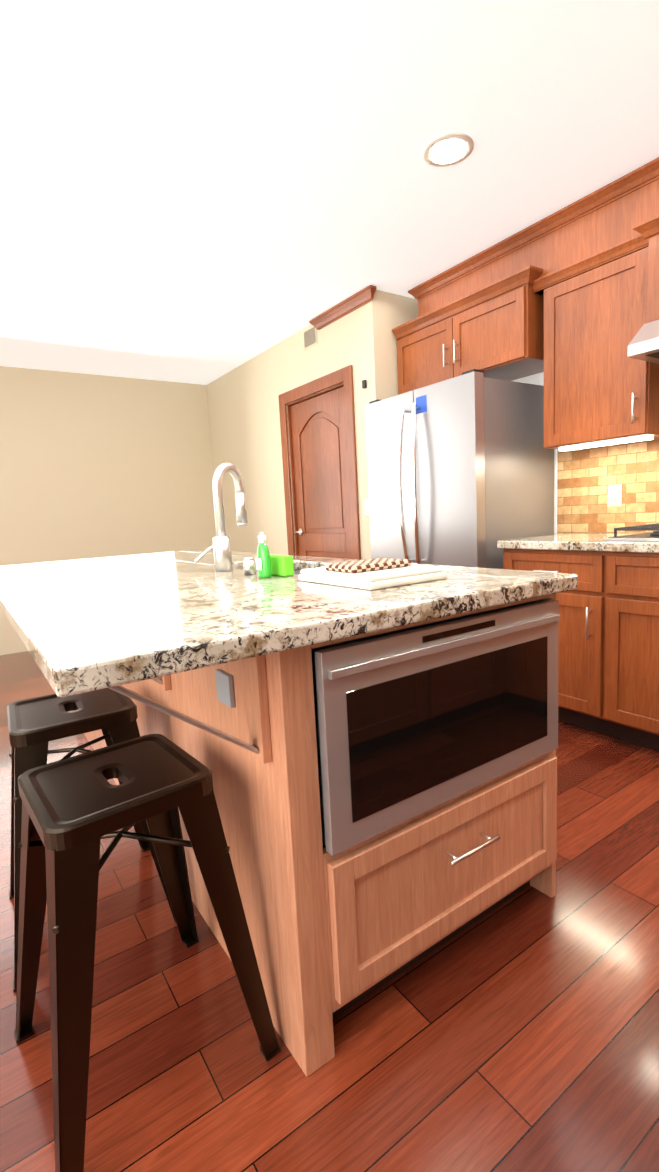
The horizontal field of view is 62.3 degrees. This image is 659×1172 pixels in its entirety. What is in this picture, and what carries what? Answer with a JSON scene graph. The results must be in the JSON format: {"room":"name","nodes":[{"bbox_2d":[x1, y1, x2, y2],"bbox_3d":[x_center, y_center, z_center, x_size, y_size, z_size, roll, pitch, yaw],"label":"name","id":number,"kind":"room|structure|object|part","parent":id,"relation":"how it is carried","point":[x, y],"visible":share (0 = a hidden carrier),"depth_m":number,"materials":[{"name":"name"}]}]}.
{"room":"kitchen","nodes":[
{"label":"kitchen","id":0,"kind":"room"},
{"bbox_2d":[0,366,215,654],"bbox_3d":[-3.407,-0.570,4.481,6.620,2.500,0.120,-8,9,-34],"label":"wall","id":1,"kind":"structure","parent":0,"point":[95,466],"depth_m":5.19,"materials":[{"name":"beige paint"}]},
{"bbox_2d":[206,290,417,559],"bbox_3d":[-0.159,-0.803,4.950,0.700,2.500,2.750,-8,9,-34],"label":"wall","id":2,"kind":"structure","parent":0,"point":[244,416],"depth_m":4.63,"materials":[{"name":"beige paint"}]},
{"bbox_2d":[303,326,317,349],"bbox_3d":[-0.145,-1.853,4.072,0.007,0.130,0.180,-8,9,-34],"label":"air vent","id":3,"kind":"object","parent":2,"relation":"in","point":[309,337],"visible":0.96,"depth_m":4.07,"materials":[{"name":"beige paint"}]},
{"bbox_2d":[278,365,360,559],"bbox_3d":[-0.030,-0.513,4.282,0.140,2.090,1.000,-8,9,-34],"label":"door frame","id":4,"kind":"structure","parent":2,"relation":"attached to","point":[339,376],"depth_m":4.02,"materials":[{"name":"brown wood"}]},
{"bbox_2d":[290,386,351,558],"bbox_3d":[-0.060,-0.461,4.266,0.098,1.977,0.790,-8,9,-34],"label":"interior door","id":5,"kind":"structure","parent":2,"relation":"in","point":[318,425],"depth_m":4.21,"materials":[{"name":"brown wood"}]},
{"bbox_2d":[309,285,376,329],"bbox_3d":[0.075,-1.871,3.704,0.051,0.070,0.710,-8,9,-34],"label":"crown molding","id":6,"kind":"structure","parent":2,"relation":"attached to","point":[357,300],"depth_m":3.65,"materials":[{"name":"brown wood"}]},
{"bbox_2d":[362,380,366,387],"bbox_3d":[0.231,-1.337,3.614,0.020,0.050,0.030,-8,9,-34],"label":"door chime","id":7,"kind":"object","parent":2,"relation":"attached to","point":[364,383],"visible":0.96,"depth_m":3.60,"materials":[{"name":"black plastic"}]},
{"bbox_2d":[364,499,368,515],"bbox_3d":[0.261,-0.541,3.748,0.008,0.115,0.070,-8,9,-34],"label":"light switch","id":8,"kind":"object","parent":2,"relation":"attached to","point":[366,505],"visible":0.81,"depth_m":3.75,"materials":[{"name":"white plastic"}]},
{"bbox_2d":[0,651,658,1171],"bbox_3d":[-1.419,0.966,2.028,6.800,0.100,6.600,-8,9,-34],"label":"floor","id":9,"kind":"structure","parent":0,"point":[518,1031],"depth_m":1.15,"materials":[{"name":"brown wood"}]},
{"bbox_2d":[7,688,175,992],"bbox_3d":[-0.704,0.633,1.557,0.424,0.610,0.424,-8,9,-31],"label":"stool","id":10,"kind":"object","parent":9,"relation":"on","point":[36,725],"visible":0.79,"depth_m":1.45,"materials":[{"name":"brown metal"}]},
{"bbox_2d":[14,734,280,1171],"bbox_3d":[-0.414,0.675,1.127,0.424,0.610,0.424,-9,10,-38],"label":"stool","id":11,"kind":"object","parent":9,"relation":"on","point":[76,809],"visible":1,"depth_m":1.05,"materials":[{"name":"brown metal"}]},
{"bbox_2d":[73,565,576,1076],"bbox_3d":[-0.543,0.409,2.171,1.130,0.875,2.570,-8,9,-34],"label":"kitchen island","id":12,"kind":"object","parent":9,"relation":"on","point":[202,661],"depth_m":1.15,"materials":[{"name":"brown wood"}]},
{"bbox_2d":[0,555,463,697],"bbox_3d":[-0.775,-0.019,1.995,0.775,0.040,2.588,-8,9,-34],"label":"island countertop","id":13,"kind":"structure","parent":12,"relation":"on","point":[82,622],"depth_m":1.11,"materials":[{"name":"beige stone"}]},
{"bbox_2d":[194,463,247,571],"bbox_3d":[-0.381,-0.251,1.974,0.218,0.384,0.119,-8,9,-34],"label":"faucet","id":14,"kind":"object","parent":13,"relation":"on","point":[221,546],"visible":1,"depth_m":1.93,"materials":[{"name":"silver metal"}]},
{"bbox_2d":[243,557,255,574],"bbox_3d":[-0.262,-0.066,1.789,0.040,0.055,0.039,-8,9,-34],"label":"soap pump","id":15,"kind":"object","parent":13,"relation":"on","point":[249,564],"visible":1,"depth_m":1.77,"materials":[{"name":"silver metal"}]},
{"bbox_2d":[255,532,271,577],"bbox_3d":[-0.203,-0.095,1.668,0.036,0.138,0.060,-8,9,-34],"label":"soap bottle","id":16,"kind":"object","parent":13,"relation":"on","point":[263,563],"visible":1,"depth_m":1.65,"materials":[{"name":"green plastic"}]},
{"bbox_2d":[270,554,293,576],"bbox_3d":[-0.162,-0.066,1.717,0.035,0.062,0.140,-8,9,-34],"label":"sponge","id":17,"kind":"object","parent":13,"relation":"on","point":[282,565],"visible":0.65,"depth_m":1.67,"materials":[{"name":"green"}]},
{"bbox_2d":[298,558,447,589],"bbox_3d":[0.109,-0.042,1.480,0.260,0.050,0.330,-8,9,-34],"label":"dish towel","id":18,"kind":"object","parent":13,"relation":"on","point":[375,574],"visible":0.98,"depth_m":1.39,"materials":[{"name":"white fabric"}]},
{"bbox_3d":[0.134,0.253,1.450,0.730,0.398,0.594,-8,9,-34],"label":"microwave drawer","id":19,"kind":"part","parent":12,"relation":"part of","materials":[{"name":"silver metal"}]},
{"bbox_2d":[365,369,553,568],"bbox_3d":[0.764,-0.279,3.370,0.767,1.783,0.883,-8,9,-34],"label":"refrigerator","id":20,"kind":"object","parent":9,"relation":"on","point":[460,470],"visible":0.62,"depth_m":3.01,"materials":[{"name":"silver metal"}]},
{"bbox_2d":[503,549,620,737],"bbox_3d":[1.337,0.226,2.805,0.611,0.875,0.618,-8,9,-34],"label":"base cabinet","id":21,"kind":"object","parent":9,"relation":"on","point":[608,653],"depth_m":2.50,"materials":[{"name":"brown wood"}]},
{"bbox_2d":[497,533,658,552],"bbox_3d":[1.873,-0.146,1.908,0.639,0.040,2.636,-8,9,-34],"label":"countertop","id":22,"kind":"structure","parent":21,"relation":"on","point":[567,542],"depth_m":2.52,"materials":[{"name":"beige stone"}]},
{"bbox_2d":[604,523,658,540],"bbox_3d":[1.684,-0.222,2.195,0.500,0.054,0.910,-8,9,-34],"label":"cooktop","id":23,"kind":"object","parent":22,"relation":"in","point":[651,536],"visible":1,"depth_m":2.37,"materials":[{"name":"silver metal"}]},
{"bbox_2d":[617,553,658,750],"bbox_3d":[1.739,0.282,2.222,0.611,0.875,1.075,-8,9,-34],"label":"base cabinet","id":24,"kind":"object","parent":9,"relation":"on","point":[638,703],"depth_m":2.31,"materials":[{"name":"brown wood"}]},
{"bbox_2d":[0,0,658,384],"bbox_3d":[-1.554,-1.607,1.685,6.800,0.100,6.600,-8,9,-34],"label":"ceiling","id":25,"kind":"structure","parent":0,"point":[204,192],"depth_m":2.13,"materials":[{"name":"white paint"}]},
{"bbox_2d":[423,132,473,166],"bbox_3d":[0.469,-1.721,2.156,0.196,0.009,0.196,-8,9,-34],"label":"recessed light","id":26,"kind":"object","parent":25,"relation":"in","point":[448,149],"visible":1,"depth_m":2.14,"materials":[{"name":"white plastic"}]},
{"bbox_2d":[512,372,658,534],"bbox_3d":[1.889,-0.582,2.485,0.126,2.500,3.850,-8,9,-34],"label":"wall","id":27,"kind":"structure","parent":0,"point":[584,479],"depth_m":2.97,"materials":[{"name":"yellow tile"}]},
{"bbox_2d":[392,229,523,394],"bbox_3d":[0.889,-1.332,3.335,0.392,1.105,0.983,-8,9,-34],"label":"upper cabinet","id":28,"kind":"object","parent":27,"relation":"attached to","point":[471,313],"depth_m":3.12,"materials":[{"name":"brown wood"}]},
{"bbox_2d":[524,163,658,450],"bbox_3d":[1.335,-1.269,2.689,0.392,1.105,0.592,-8,9,-34],"label":"upper cabinet","id":29,"kind":"object","parent":27,"relation":"attached to","point":[565,300],"depth_m":2.61,"materials":[{"name":"brown wood"}]},
{"bbox_2d":[608,484,621,506],"bbox_3d":[1.526,-0.485,2.921,0.007,0.115,0.072,-8,9,-34],"label":"electrical outlet","id":30,"kind":"object","parent":27,"relation":"attached to","point":[614,495],"visible":1,"depth_m":2.92,"materials":[{"name":"beige plastic"}]},
{"bbox_2d":[640,157,658,436],"bbox_3d":[1.752,-1.210,2.084,0.392,1.105,1.023,-8,9,-34],"label":"upper cabinet","id":31,"kind":"object","parent":27,"relation":"attached to","point":[649,408],"depth_m":2.35,"materials":[{"name":"brown wood"}]},
{"bbox_2d":[627,320,658,363],"bbox_3d":[1.713,-1.037,2.080,0.503,0.154,0.878,-8,9,-34],"label":"range hood","id":32,"kind":"object","parent":31,"relation":"attached to","point":[643,345],"visible":1,"depth_m":2.28,"materials":[{"name":"silver metal"}]}
]}

